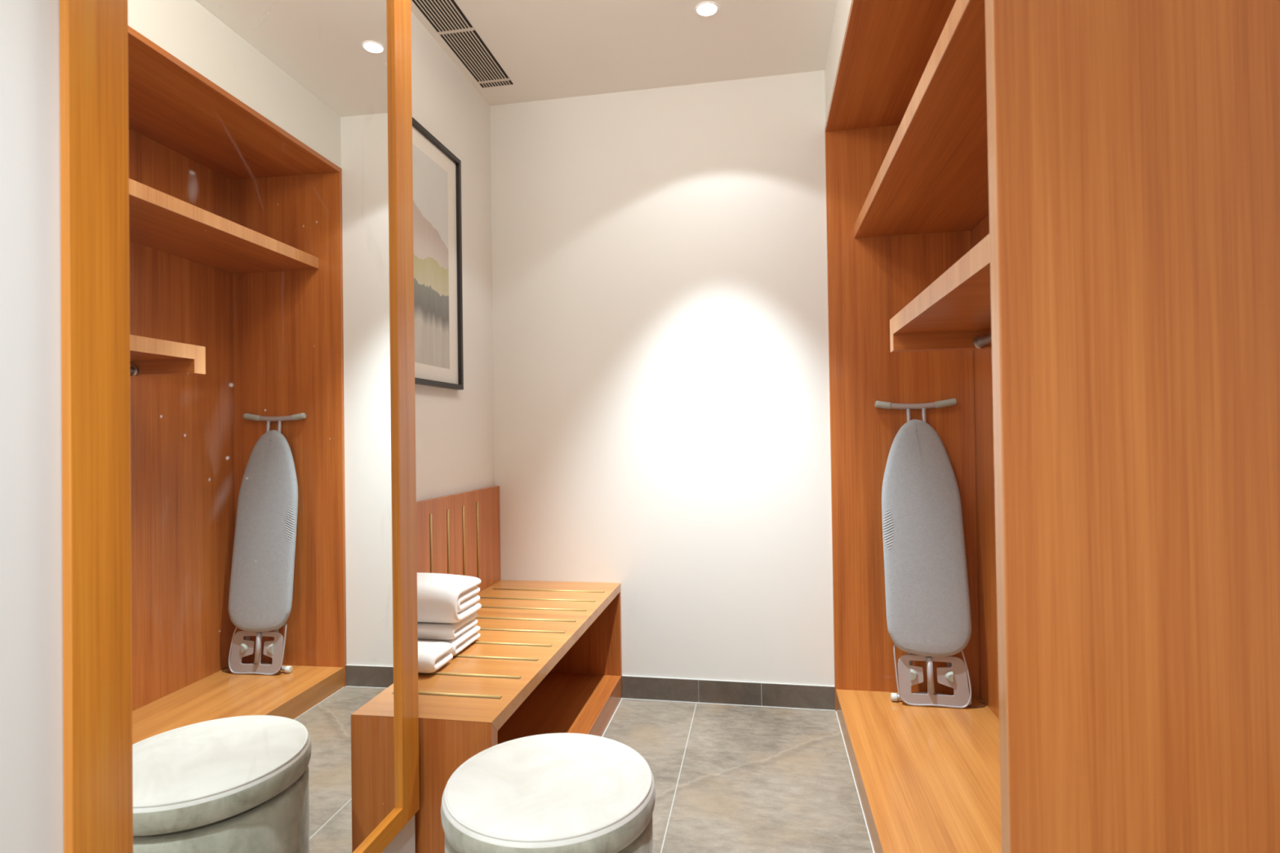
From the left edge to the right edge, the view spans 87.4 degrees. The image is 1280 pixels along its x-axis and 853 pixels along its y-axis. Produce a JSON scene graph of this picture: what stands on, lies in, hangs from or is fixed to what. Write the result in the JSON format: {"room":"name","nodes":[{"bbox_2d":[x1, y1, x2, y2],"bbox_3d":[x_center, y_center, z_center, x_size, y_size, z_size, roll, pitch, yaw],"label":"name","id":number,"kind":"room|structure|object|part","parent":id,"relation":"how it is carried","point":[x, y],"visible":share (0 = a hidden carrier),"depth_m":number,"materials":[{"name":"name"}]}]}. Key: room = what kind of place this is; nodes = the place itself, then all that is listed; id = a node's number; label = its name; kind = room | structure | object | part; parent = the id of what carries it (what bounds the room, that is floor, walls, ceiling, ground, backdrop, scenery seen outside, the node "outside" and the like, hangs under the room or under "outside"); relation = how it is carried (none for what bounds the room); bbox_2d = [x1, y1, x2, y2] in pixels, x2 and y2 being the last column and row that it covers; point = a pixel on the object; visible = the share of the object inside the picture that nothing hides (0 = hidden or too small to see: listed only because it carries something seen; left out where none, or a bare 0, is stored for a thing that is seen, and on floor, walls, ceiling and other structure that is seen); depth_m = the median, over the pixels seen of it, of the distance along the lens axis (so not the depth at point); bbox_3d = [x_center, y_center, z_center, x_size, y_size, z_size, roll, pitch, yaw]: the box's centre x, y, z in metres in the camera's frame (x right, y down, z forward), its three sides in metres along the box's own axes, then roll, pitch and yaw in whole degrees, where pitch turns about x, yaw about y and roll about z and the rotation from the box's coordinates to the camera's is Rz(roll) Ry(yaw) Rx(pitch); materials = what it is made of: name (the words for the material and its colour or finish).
{"room":"changing room","nodes":[
{"label":"changing room","id":0,"kind":"room"},
{"bbox_2d":[0,0,415,852],"bbox_3d":[-1.048,-0.159,-0.146,0.594,2.600,3.438,-1,-1,10],"label":"wall","id":1,"kind":"structure","parent":0,"point":[32,760],"depth_m":0.71,"materials":[{"name":"paint"}]},
{"bbox_2d":[59,0,419,852],"bbox_3d":[-0.572,-0.152,1.119,0.012,2.000,0.774,-1,-1,9],"label":"wall mirror","id":2,"kind":"object","parent":1,"relation":"attached to","point":[239,551],"visible":1,"depth_m":0.99,"materials":[{"name":"brown wood"}]},
{"bbox_3d":[-0.557,0.827,1.109,0.013,0.042,0.628,-1,-1,9],"label":"frame rail","id":3,"kind":"part","parent":2,"relation":"part of","materials":[{"name":"brown wood"}]},
{"bbox_2d":[410,10,494,501],"bbox_3d":[-0.843,-0.136,2.287,0.135,2.600,1.424,-1,-1,10],"label":"wall","id":4,"kind":"structure","parent":0,"point":[455,428],"depth_m":2.70,"materials":[{"name":"paint"}]},
{"bbox_2d":[412,116,463,390],"bbox_3d":[-0.771,-0.596,2.273,0.026,0.899,0.712,-1,-1,10],"label":"framed picture","id":5,"kind":"object","parent":4,"relation":"attached to","point":[437,171],"visible":0.49,"depth_m":2.44},
{"bbox_2d":[412,143,449,368],"bbox_3d":[-0.773,-0.592,2.274,0.002,0.746,0.532,-1,-1,10],"label":"print","id":6,"kind":"object","parent":5,"relation":"attached to","point":[431,179],"depth_m":2.40},
{"bbox_2d":[410,0,836,106],"bbox_3d":[0.278,-1.532,0.410,3.050,0.120,4.982,-1,-1,10],"label":"ceiling","id":7,"kind":"structure","parent":0,"point":[548,49],"depth_m":2.52,"materials":[{"name":"paint"}]},
{"bbox_2d":[412,0,513,88],"bbox_3d":[-0.705,-1.437,2.225,0.137,0.003,1.206,-1,-1,10],"label":"ceiling vent","id":8,"kind":"object","parent":7,"relation":"in","point":[446,16],"visible":1,"depth_m":2.49,"materials":[{"name":"white metal"}]},
{"bbox_2d":[695,1,718,16],"bbox_3d":[0.233,-1.449,2.327,0.079,0.003,0.079,-1,-1,10],"label":"recessed light","id":9,"kind":"object","parent":7,"relation":"in","point":[706,8],"visible":1,"depth_m":2.32,"materials":[{"name":"white"}]},
{"bbox_2d":[489,70,834,685],"bbox_3d":[0.369,-0.147,2.853,2.320,2.600,0.120,-1,-1,10],"label":"wall","id":10,"kind":"structure","parent":0,"point":[661,370],"depth_m":2.83,"materials":[{"name":"paint"}]},
{"bbox_2d":[622,675,835,710],"bbox_3d":[0.357,1.104,2.780,0.878,0.096,0.008,-1,-1,10],"label":"baseboard","id":11,"kind":"structure","parent":10,"relation":"attached to","point":[672,689],"depth_m":2.77,"materials":[{"name":"tile"}]},
{"bbox_2d":[603,698,873,852],"bbox_3d":[0.317,1.177,0.382,3.050,0.100,4.982,-1,-1,10],"label":"floor","id":12,"kind":"structure","parent":0,"point":[728,779],"depth_m":2.18,"materials":[{"name":"tile"}]},
{"bbox_2d":[414,485,622,852],"bbox_3d":[-0.483,0.705,2.227,0.564,0.906,1.399,-1,-1,10],"label":"slatted bench","id":13,"kind":"object","parent":12,"relation":"on","point":[546,658],"visible":0.49,"depth_m":2.35,"materials":[{"name":"brown wood"}]},
{"bbox_2d":[417,640,453,673],"bbox_3d":[-0.665,0.635,1.850,0.263,0.054,0.128,-1,-1,10],"label":"folded towel","id":14,"kind":"object","parent":13,"relation":"on","point":[432,655],"visible":0.26,"depth_m":1.81,"materials":[{"name":"white fabric"}]},
{"bbox_2d":[417,625,480,655],"bbox_3d":[-0.638,0.642,2.023,0.256,0.043,0.194,-1,-1,10],"label":"folded towel","id":15,"kind":"object","parent":13,"relation":"on","point":[469,636],"visible":0.24,"depth_m":1.97,"materials":[{"name":"white fabric"}]},
{"bbox_2d":[417,612,477,639],"bbox_3d":[-0.641,0.598,2.024,0.250,0.043,0.184,-1,-1,10],"label":"folded towel","id":16,"kind":"object","parent":15,"relation":"on","point":[426,630],"visible":0.43,"depth_m":1.93,"materials":[{"name":"white fabric"}]},
{"bbox_2d":[417,572,481,623],"bbox_3d":[-0.638,0.518,2.023,0.259,0.115,0.196,-1,-1,10],"label":"folded towel","id":17,"kind":"object","parent":16,"relation":"on","point":[449,598],"visible":0.66,"depth_m":1.95,"materials":[{"name":"white fabric"}]},
{"bbox_3d":[-0.601,0.908,1.553,0.563,0.489,0.034,-1,-1,10],"label":"panel","id":18,"kind":"part","parent":13,"relation":"part of","materials":[{"name":"brown wood"}]},
{"bbox_3d":[-0.753,0.465,2.277,0.022,0.416,1.399,-1,-1,10],"label":"backrest","id":19,"kind":"part","parent":13,"relation":"part of","materials":[{"name":"brown wood"}]},
{"bbox_3d":[-0.483,0.685,2.227,0.563,0.034,1.398,-1,-1,10],"label":"seat","id":20,"kind":"part","parent":13,"relation":"part of","materials":[{"name":"brown wood"}]},
{"bbox_3d":[-0.358,0.936,2.904,0.563,0.456,0.019,-1,-1,10],"label":"panel","id":21,"kind":"part","parent":13,"relation":"part of","materials":[{"name":"brown wood"}]},
{"bbox_2d":[440,733,655,852],"bbox_3d":[-0.165,0.898,1.254,0.394,0.492,0.394,-1,-1,10],"label":"round stool","id":22,"kind":"object","parent":12,"relation":"on","point":[553,793],"visible":1,"depth_m":1.18,"materials":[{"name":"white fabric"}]},
{"bbox_2d":[601,697,874,852],"bbox_3d":[0.186,1.143,1.827,0.880,0.003,1.929,-1,-1,10],"label":"trim","id":23,"kind":"structure","parent":12,"relation":"on","point":[622,698],"depth_m":2.71,"materials":[{"name":"white tile"}]},
{"bbox_2d":[824,0,1279,852],"bbox_3d":[0.873,-0.048,1.701,0.562,2.362,1.966,-1,-1,10],"label":"wardrobe","id":24,"kind":"object","parent":12,"relation":"on","point":[1058,221],"visible":0.99,"depth_m":0.77,"materials":[{"name":"brown wood"}]},
{"bbox_3d":[0.847,-1.217,1.721,0.543,0.022,1.919,-1,-1,10],"label":"panel","id":25,"kind":"part","parent":24,"relation":"part of","materials":[{"name":"brown wood"}]},
{"bbox_3d":[1.036,-0.040,2.662,0.543,2.362,0.018,-1,-1,10],"label":"panel","id":26,"kind":"part","parent":24,"relation":"part of","materials":[{"name":"brown wood"}]},
{"bbox_2d":[853,0,989,237],"bbox_3d":[0.906,-0.794,1.707,0.437,0.052,1.919,-1,-1,10],"label":"shelf","id":27,"kind":"object","parent":24,"relation":"attached to","point":[931,180],"depth_m":1.88,"materials":[{"name":"brown wood"}]},
{"bbox_2d":[875,398,985,708],"bbox_3d":[1.110,0.469,2.565,0.366,1.156,0.134,-1,-1,10],"label":"ironing board","id":28,"kind":"object","parent":24,"relation":"on","point":[928,605],"visible":1,"depth_m":2.54,"materials":[{"name":"grey fabric"}]},
{"bbox_3d":[1.055,0.006,2.626,0.015,0.169,0.028,-1,-1,1],"label":"stem","id":29,"kind":"part","parent":28,"relation":"part of","materials":[{"name":"grey paint"}]},
{"bbox_3d":[1.047,0.550,2.578,0.075,0.781,0.018,0,-1,-36],"label":"leg","id":30,"kind":"part","parent":28,"relation":"part of","materials":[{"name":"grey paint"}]},
{"bbox_3d":[1.111,0.005,2.616,0.015,0.169,0.028,-1,-1,1],"label":"stem","id":31,"kind":"part","parent":28,"relation":"part of","materials":[{"name":"grey paint"}]},
{"bbox_3d":[1.151,0.548,2.559,0.018,0.781,0.075,0,-1,-33],"label":"leg","id":32,"kind":"part","parent":28,"relation":"part of","materials":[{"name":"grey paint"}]},
{"bbox_3d":[1.259,1.042,2.504,0.085,0.003,0.038,-1,-1,-27],"label":"cord","id":33,"kind":"part","parent":28,"relation":"part of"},
{"bbox_2d":[889,233,991,352],"bbox_3d":[0.859,-0.283,1.376,0.429,0.099,1.259,-1,-1,10],"label":"shelf","id":34,"kind":"object","parent":24,"relation":"attached to","point":[953,313],"depth_m":1.68,"materials":[{"name":"brown wood"}]},
{"bbox_2d":[973,334,988,349],"bbox_3d":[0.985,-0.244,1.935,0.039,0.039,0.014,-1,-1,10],"label":"clothes rod","id":35,"kind":"object","parent":24,"relation":"attached to","point":[976,344],"depth_m":1.93,"materials":[{"name":"metal"}]},
{"bbox_3d":[0.879,-0.249,1.347,0.025,0.025,1.208,-1,-1,10],"label":"hanging rod","id":36,"kind":"part","parent":24,"relation":"part of","materials":[{"name":"metal"}]},
{"bbox_3d":[1.142,-0.051,1.667,0.019,2.361,1.936,-1,-1,10],"label":"panel","id":37,"kind":"part","parent":24,"relation":"part of","materials":[{"name":"brown wood"}]},
{"bbox_3d":[0.701,-0.055,0.748,0.562,2.362,0.030,-1,-1,10],"label":"panel","id":38,"kind":"part","parent":24,"relation":"part of","materials":[{"name":"brown wood"}]},
{"bbox_2d":[824,0,852,124],"bbox_3d":[0.962,-0.168,1.686,0.739,2.600,1.967,-1,-1,10],"label":"wall","id":39,"kind":"structure","parent":0,"point":[841,15],"depth_m":2.36,"materials":[{"name":"paint"}]}
]}

